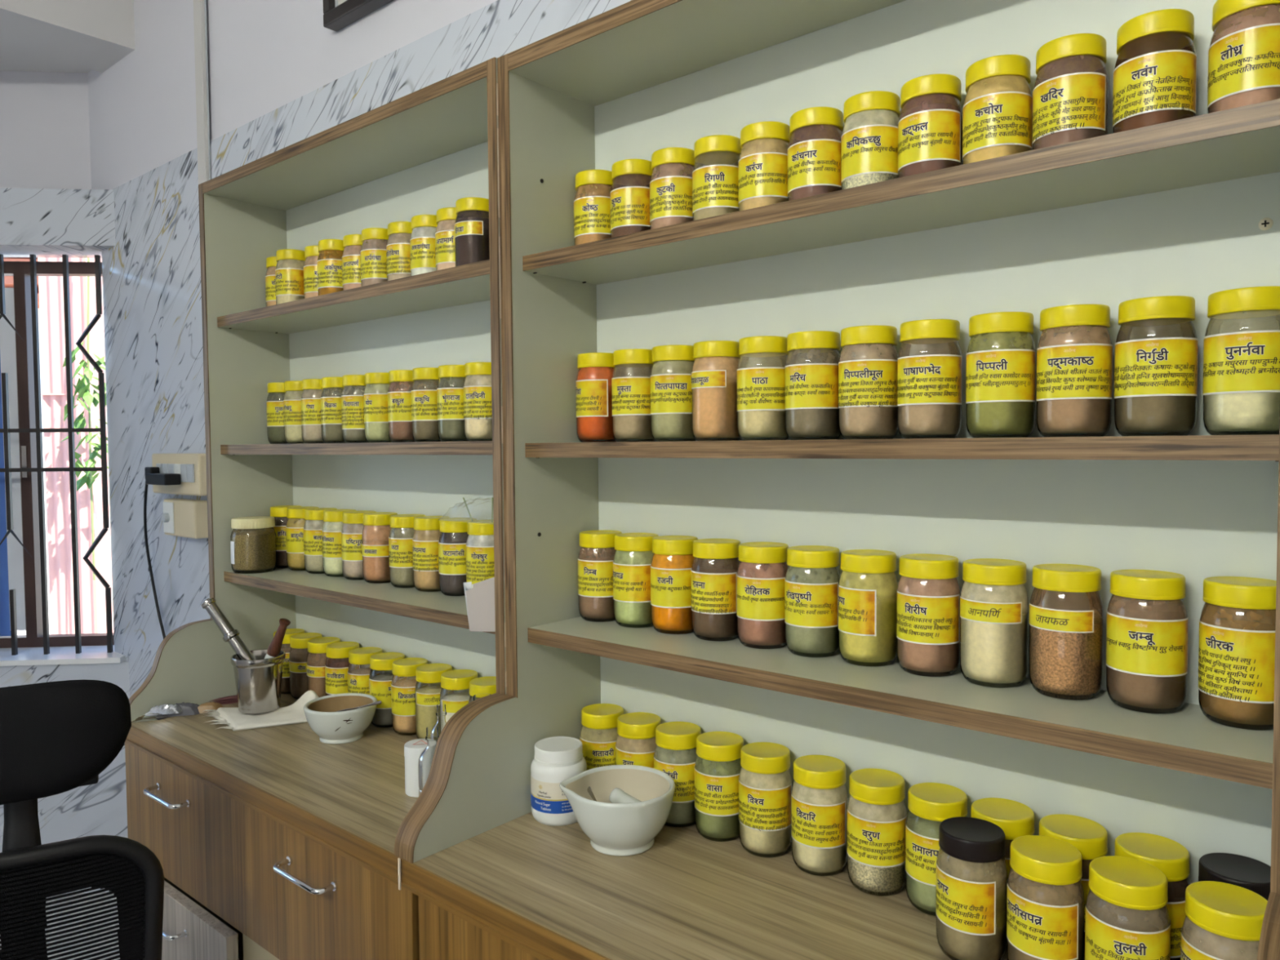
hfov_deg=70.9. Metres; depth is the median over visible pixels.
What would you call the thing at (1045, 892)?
jar
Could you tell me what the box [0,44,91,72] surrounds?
ceiling
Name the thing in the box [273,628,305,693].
jar
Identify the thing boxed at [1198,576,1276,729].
jar
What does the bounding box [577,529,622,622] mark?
jar
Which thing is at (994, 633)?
jar
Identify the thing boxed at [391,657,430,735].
jar
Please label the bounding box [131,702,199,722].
sachet
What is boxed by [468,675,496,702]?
jar
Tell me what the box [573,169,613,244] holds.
jar
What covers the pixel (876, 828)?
jar
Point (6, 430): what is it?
window grille
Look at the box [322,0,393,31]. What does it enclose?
picture frame
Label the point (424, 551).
jar
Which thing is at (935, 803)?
jar
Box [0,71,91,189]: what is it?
wall
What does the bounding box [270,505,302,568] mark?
jar
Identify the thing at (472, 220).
jar
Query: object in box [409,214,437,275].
jar
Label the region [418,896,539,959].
base cabinet
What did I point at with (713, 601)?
jar
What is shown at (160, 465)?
switch
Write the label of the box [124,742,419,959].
base cabinet
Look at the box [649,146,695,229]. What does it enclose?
jar
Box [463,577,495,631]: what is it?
paper bag
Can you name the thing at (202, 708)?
sachet
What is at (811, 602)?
jar
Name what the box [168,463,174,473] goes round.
switch
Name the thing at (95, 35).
beam
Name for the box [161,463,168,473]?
switch
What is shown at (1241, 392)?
jar
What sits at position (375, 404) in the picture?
jar
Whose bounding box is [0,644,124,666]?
windowsill
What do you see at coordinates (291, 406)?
jar
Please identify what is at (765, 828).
jar
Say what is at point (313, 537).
jar
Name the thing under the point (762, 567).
jar
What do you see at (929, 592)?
jar
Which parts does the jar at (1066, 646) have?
lid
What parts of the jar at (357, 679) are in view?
lid, glass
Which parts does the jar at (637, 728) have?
glass, lid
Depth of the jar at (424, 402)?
1.78 m
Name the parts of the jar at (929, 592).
lid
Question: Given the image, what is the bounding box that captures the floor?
[0,891,119,959]
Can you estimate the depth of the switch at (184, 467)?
2.58 m
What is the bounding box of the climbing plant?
[60,257,108,580]
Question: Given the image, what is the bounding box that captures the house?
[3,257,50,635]
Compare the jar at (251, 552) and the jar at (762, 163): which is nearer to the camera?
the jar at (762, 163)
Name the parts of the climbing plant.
stem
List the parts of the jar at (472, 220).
glass, lid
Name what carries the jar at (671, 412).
on the shelf unit at (1188, 206)
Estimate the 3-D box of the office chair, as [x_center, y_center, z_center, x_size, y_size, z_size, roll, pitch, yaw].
[-0.784,0.881,1.121,0.631,1.157,0.601,-2,3,-30]
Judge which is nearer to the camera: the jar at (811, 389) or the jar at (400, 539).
the jar at (811, 389)
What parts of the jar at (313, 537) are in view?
glass, lid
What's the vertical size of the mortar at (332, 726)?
0.074 m
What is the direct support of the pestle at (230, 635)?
in the mortar at (258, 682)
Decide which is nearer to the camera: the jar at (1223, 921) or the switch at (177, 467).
the jar at (1223, 921)
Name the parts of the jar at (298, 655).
glass, lid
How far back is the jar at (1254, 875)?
0.95 m
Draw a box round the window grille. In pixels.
[0,253,113,655]
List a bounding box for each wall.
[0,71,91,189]
[0,187,115,257]
[0,660,129,893]
[87,0,631,697]
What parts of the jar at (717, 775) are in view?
lid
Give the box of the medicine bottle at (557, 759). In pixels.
[530,736,586,826]
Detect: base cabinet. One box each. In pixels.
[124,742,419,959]
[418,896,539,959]
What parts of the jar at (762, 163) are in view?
lid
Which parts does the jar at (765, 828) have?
lid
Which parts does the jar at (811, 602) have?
lid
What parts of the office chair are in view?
neck stem, woven panel, frame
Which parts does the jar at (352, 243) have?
lid, glass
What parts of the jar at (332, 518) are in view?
glass, lid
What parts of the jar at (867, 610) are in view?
lid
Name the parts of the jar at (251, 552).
lid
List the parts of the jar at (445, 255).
lid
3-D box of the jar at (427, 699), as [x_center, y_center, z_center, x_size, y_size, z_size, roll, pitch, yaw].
[-0.422,0.458,1.847,0.078,0.148,0.079,-1,2,-19]
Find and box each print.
[535,800,571,810]
[537,790,564,798]
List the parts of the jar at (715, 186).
glass, lid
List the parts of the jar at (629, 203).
lid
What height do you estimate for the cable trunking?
1.667 m
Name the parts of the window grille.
rail, rail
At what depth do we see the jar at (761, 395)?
1.28 m
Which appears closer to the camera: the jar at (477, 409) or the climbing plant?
the jar at (477, 409)
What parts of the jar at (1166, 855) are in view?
lid, glass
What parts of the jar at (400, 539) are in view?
lid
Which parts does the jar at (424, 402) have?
lid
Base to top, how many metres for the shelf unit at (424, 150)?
1.215 m
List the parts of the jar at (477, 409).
lid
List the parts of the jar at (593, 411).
lid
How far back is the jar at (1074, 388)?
1.01 m
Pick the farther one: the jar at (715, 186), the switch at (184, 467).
the switch at (184, 467)
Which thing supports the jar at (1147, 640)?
on the shelf unit at (1188, 206)
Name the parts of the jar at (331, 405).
lid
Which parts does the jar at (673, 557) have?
lid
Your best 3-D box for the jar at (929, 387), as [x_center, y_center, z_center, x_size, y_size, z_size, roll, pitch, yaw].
[0.370,-0.127,1.151,0.079,0.148,0.079,-1,2,-8]
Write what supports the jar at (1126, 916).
on the countertop
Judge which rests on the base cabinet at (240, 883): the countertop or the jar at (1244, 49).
the countertop
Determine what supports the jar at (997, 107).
on the shelf unit at (1188, 206)
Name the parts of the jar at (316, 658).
glass, lid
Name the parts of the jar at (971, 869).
lid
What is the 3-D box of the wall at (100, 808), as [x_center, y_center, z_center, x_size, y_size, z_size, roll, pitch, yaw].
[-2.388,1.006,3.076,1.337,0.782,0.200,-1,2,-5]
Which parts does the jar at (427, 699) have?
glass, lid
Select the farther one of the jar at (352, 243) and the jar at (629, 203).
the jar at (352, 243)
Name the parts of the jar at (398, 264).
lid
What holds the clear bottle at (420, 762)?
on the countertop
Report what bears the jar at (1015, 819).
on the countertop
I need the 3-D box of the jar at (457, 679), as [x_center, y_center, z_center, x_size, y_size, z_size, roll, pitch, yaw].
[-0.359,0.460,1.795,0.078,0.148,0.079,-1,2,-23]
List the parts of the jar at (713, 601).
lid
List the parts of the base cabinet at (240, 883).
handle, handle, drawer, handle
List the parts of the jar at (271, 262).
glass, lid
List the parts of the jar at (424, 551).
lid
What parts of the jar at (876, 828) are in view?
lid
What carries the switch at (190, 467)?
attached to the switchboard at (192, 468)
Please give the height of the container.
0.086 m
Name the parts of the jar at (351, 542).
glass, lid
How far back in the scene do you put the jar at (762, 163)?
1.26 m
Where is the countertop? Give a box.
[124,693,1007,959]
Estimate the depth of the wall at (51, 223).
2.95 m
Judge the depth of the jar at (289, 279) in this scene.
2.07 m
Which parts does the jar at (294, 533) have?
lid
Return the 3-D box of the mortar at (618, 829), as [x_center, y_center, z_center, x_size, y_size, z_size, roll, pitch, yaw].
[-0.027,0.503,1.360,0.161,0.090,0.161,-3,3,-44]
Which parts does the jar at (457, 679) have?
glass, lid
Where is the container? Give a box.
[404,738,436,797]
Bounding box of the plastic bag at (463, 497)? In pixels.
[462,497,493,522]
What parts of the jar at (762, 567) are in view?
lid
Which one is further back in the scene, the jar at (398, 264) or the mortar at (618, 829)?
the jar at (398, 264)
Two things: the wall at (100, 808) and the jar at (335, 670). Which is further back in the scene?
the wall at (100, 808)
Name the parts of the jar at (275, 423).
lid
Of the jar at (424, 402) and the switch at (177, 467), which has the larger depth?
the switch at (177, 467)
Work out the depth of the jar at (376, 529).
1.92 m
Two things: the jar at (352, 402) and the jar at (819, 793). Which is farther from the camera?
the jar at (352, 402)
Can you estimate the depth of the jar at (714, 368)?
1.33 m
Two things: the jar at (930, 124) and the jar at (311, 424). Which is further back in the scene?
the jar at (311, 424)
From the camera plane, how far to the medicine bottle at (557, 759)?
1.42 m
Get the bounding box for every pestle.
[200,597,256,660]
[264,617,290,658]
[608,787,641,803]
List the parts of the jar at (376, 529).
glass, lid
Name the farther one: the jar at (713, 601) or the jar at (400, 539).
the jar at (400, 539)
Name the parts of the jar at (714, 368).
lid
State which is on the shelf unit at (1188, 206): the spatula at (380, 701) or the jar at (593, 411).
the jar at (593, 411)
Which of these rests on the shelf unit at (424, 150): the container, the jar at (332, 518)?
the jar at (332, 518)
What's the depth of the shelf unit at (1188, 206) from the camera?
1.20 m
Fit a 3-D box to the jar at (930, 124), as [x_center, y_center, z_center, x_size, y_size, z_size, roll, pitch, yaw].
[0.368,-0.425,1.139,0.079,0.148,0.079,-1,2,-5]
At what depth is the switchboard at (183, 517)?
2.60 m
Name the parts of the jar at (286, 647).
glass, lid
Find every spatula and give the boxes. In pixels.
[337,700,382,711]
[586,786,596,800]
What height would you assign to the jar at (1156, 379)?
0.148 m
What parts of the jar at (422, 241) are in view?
lid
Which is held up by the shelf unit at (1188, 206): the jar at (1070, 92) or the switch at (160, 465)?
the jar at (1070, 92)
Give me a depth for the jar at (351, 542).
1.97 m
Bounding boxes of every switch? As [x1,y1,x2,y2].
[155,463,162,473]
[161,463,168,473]
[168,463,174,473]
[173,463,181,479]
[180,463,187,482]
[186,463,195,482]
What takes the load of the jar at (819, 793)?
on the countertop
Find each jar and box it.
[230,515,276,573]
[265,256,284,306]
[266,382,299,444]
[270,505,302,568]
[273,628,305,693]
[275,248,305,304]
[283,380,317,444]
[285,506,320,570]
[288,632,322,699]
[301,378,336,443]
[303,245,328,298]
[303,507,337,573]
[306,636,340,697]
[316,239,343,295]
[320,377,355,443]
[321,509,356,576]
[324,641,360,695]
[341,374,377,443]
[341,510,376,579]
[342,234,376,290]
[347,646,384,694]
[360,227,388,286]
[361,511,397,583]
[363,372,399,442]
[368,652,406,727]
[386,221,412,280]
[387,369,424,442]
[388,514,426,587]
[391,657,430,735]
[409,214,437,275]
[411,367,450,441]
[412,515,450,591]
[414,662,453,741]
[435,207,457,271]
[436,364,476,441]
[438,517,476,595]
[440,669,479,733]
[454,197,489,266]
[463,361,492,441]
[466,520,494,588]
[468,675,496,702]
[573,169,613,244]
[575,352,621,442]
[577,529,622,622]
[579,703,626,769]
[609,159,652,237]
[611,348,655,441]
[613,532,658,627]
[615,711,661,768]
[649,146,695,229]
[649,344,696,441]
[650,535,697,634]
[653,721,701,826]
[690,538,740,640]
[691,340,740,440]
[692,134,741,220]
[693,731,743,841]
[736,542,788,648]
[737,121,791,211]
[737,335,788,440]
[738,742,792,857]
[784,330,840,439]
[784,545,840,657]
[787,106,843,200]
[791,755,848,875]
[838,324,897,439]
[838,549,897,666]
[840,90,900,189]
[846,768,906,896]
[896,553,960,676]
[897,73,962,177]
[897,319,962,439]
[905,782,967,915]
[935,817,1007,959]
[960,558,1028,687]
[962,54,1032,164]
[965,311,1035,438]
[970,797,1034,878]
[1006,835,1084,959]
[1029,563,1103,699]
[1031,33,1108,150]
[1035,303,1112,437]
[1039,813,1107,959]
[1084,855,1170,959]
[1106,568,1188,713]
[1112,8,1196,133]
[1114,295,1198,436]
[1114,832,1190,959]
[1180,880,1267,959]
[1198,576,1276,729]
[1198,852,1271,900]
[1202,285,1279,435]
[1207,0,1279,113]
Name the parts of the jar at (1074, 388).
lid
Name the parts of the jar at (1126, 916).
glass, lid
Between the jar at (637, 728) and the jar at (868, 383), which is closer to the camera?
the jar at (868, 383)
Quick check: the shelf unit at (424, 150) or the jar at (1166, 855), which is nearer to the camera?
the jar at (1166, 855)
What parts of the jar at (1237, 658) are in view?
lid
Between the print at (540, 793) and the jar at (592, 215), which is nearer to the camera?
the print at (540, 793)
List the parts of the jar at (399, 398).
lid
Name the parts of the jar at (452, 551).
lid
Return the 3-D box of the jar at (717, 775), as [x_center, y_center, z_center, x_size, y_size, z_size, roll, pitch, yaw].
[0.123,0.472,1.387,0.079,0.148,0.079,-1,2,-18]
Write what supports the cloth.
on the countertop
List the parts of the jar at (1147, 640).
lid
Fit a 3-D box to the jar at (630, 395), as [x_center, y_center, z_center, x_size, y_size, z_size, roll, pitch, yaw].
[-0.007,-0.136,1.468,0.079,0.148,0.079,-2,2,-25]
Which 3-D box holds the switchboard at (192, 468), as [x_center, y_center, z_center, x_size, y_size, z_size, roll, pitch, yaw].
[-1.351,-0.018,2.647,0.322,0.120,0.050,1,3,40]
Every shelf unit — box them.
[128,57,506,857]
[402,0,1279,959]
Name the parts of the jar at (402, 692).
glass, lid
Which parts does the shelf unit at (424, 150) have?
panel, panel, shelf, shelf, panel, panel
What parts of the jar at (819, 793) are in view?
lid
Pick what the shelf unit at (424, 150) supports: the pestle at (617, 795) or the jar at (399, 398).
the jar at (399, 398)
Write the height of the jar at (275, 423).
0.148 m
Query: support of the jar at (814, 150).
on the shelf unit at (1188, 206)
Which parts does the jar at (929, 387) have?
lid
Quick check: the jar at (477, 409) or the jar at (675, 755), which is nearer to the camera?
the jar at (675, 755)
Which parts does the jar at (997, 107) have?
lid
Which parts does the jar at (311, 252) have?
lid, glass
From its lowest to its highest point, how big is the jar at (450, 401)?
0.148 m
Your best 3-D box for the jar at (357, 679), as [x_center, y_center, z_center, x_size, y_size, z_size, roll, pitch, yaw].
[-0.611,0.454,2.006,0.079,0.148,0.079,-1,2,-21]
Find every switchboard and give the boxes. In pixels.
[151,453,206,496]
[161,497,208,538]
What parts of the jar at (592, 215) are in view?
glass, lid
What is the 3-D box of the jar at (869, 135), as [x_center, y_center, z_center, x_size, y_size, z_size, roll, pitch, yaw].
[0.307,-0.427,1.190,0.079,0.148,0.079,-1,2,-15]
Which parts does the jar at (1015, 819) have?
lid, glass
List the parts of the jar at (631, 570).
lid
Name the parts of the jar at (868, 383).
lid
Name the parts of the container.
lid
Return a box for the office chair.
[0,679,164,959]
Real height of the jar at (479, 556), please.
0.148 m
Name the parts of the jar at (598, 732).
glass, lid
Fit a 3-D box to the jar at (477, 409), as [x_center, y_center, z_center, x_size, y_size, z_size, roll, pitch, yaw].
[-0.296,-0.147,1.712,0.079,0.148,0.079,-2,3,-28]
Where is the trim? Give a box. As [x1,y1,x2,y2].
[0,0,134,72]
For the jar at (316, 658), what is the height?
0.148 m
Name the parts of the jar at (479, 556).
glass, lid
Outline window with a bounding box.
[0,261,114,648]
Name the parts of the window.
pane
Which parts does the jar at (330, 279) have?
lid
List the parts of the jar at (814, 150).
lid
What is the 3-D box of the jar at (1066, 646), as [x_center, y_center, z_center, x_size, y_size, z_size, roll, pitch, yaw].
[0.500,0.176,1.056,0.079,0.148,0.078,-2,3,-38]
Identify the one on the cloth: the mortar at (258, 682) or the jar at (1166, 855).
the mortar at (258, 682)
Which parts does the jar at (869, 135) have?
lid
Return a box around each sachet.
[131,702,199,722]
[197,702,224,713]
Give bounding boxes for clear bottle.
[417,726,439,795]
[430,704,446,739]
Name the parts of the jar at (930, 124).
lid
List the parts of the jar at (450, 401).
lid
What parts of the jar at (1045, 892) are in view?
lid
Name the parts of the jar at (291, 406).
lid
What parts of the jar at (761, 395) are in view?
lid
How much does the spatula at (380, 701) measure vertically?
0.039 m
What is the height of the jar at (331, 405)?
0.148 m
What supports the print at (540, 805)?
on the medicine bottle at (557, 759)
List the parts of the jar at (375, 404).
lid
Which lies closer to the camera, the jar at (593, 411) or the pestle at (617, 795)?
the pestle at (617, 795)
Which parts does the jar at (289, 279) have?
lid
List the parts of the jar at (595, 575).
glass, lid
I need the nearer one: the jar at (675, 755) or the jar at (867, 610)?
the jar at (867, 610)
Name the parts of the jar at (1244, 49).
lid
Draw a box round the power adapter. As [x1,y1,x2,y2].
[143,466,181,639]
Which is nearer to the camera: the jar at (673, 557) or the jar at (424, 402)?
the jar at (673, 557)
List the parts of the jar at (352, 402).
lid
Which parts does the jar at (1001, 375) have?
lid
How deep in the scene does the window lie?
3.15 m
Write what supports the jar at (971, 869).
on the countertop
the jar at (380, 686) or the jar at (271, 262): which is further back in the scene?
the jar at (271, 262)
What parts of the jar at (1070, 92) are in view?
lid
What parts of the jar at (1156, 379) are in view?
lid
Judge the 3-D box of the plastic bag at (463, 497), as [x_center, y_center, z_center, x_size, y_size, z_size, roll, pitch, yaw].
[-0.301,0.055,1.705,0.200,0.047,0.055,1,3,40]
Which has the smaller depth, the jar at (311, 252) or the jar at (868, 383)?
the jar at (868, 383)
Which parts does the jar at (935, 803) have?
lid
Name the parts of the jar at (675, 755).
lid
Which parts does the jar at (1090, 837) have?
lid, glass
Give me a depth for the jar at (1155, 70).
0.95 m
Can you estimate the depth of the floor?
2.82 m
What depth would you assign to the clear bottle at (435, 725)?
1.65 m
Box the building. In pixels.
[37,257,113,634]
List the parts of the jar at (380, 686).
glass, lid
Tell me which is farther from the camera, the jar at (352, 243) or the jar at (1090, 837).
the jar at (352, 243)
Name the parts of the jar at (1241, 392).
lid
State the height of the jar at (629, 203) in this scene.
0.148 m
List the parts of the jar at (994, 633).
lid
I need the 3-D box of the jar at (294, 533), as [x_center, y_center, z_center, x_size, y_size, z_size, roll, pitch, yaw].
[-0.807,0.140,2.158,0.079,0.148,0.079,1,3,32]
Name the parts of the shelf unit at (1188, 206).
panel, panel, shelf, shelf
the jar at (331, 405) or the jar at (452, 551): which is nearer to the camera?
the jar at (452, 551)
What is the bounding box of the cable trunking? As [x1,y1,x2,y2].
[193,0,210,378]
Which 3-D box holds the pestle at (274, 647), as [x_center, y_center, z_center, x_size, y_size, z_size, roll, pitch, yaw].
[-0.816,0.367,2.018,0.067,0.114,0.028,0,2,11]
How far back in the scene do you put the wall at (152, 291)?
2.66 m
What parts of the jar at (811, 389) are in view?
lid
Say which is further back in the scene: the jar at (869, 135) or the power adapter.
the power adapter
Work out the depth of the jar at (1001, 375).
1.06 m
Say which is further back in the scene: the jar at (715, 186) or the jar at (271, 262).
the jar at (271, 262)
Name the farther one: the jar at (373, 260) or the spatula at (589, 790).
the jar at (373, 260)
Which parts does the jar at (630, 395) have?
lid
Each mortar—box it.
[231,648,285,713]
[303,693,377,744]
[559,764,675,856]
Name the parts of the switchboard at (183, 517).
knob, plate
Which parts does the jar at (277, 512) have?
glass, lid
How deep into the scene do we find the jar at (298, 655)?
2.13 m
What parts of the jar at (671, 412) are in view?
lid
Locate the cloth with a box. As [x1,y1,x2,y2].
[203,690,318,730]
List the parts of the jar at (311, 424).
lid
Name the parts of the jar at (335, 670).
lid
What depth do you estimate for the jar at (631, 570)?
1.45 m
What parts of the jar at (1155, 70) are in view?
lid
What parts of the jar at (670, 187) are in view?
lid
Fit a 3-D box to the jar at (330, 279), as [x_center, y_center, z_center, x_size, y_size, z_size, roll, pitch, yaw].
[-0.677,-0.455,2.004,0.079,0.148,0.079,1,3,29]
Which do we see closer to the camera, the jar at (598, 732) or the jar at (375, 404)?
the jar at (598, 732)
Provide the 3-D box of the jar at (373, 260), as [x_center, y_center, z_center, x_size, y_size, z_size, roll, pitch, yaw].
[-0.551,-0.452,1.906,0.079,0.148,0.079,-2,3,-40]
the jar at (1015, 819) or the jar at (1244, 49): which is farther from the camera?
the jar at (1015, 819)
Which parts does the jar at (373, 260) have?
lid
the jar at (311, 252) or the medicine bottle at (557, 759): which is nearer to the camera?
the medicine bottle at (557, 759)
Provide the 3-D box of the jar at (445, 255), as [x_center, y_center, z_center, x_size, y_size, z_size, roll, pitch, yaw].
[-0.358,-0.448,1.751,0.079,0.148,0.079,-1,2,-23]

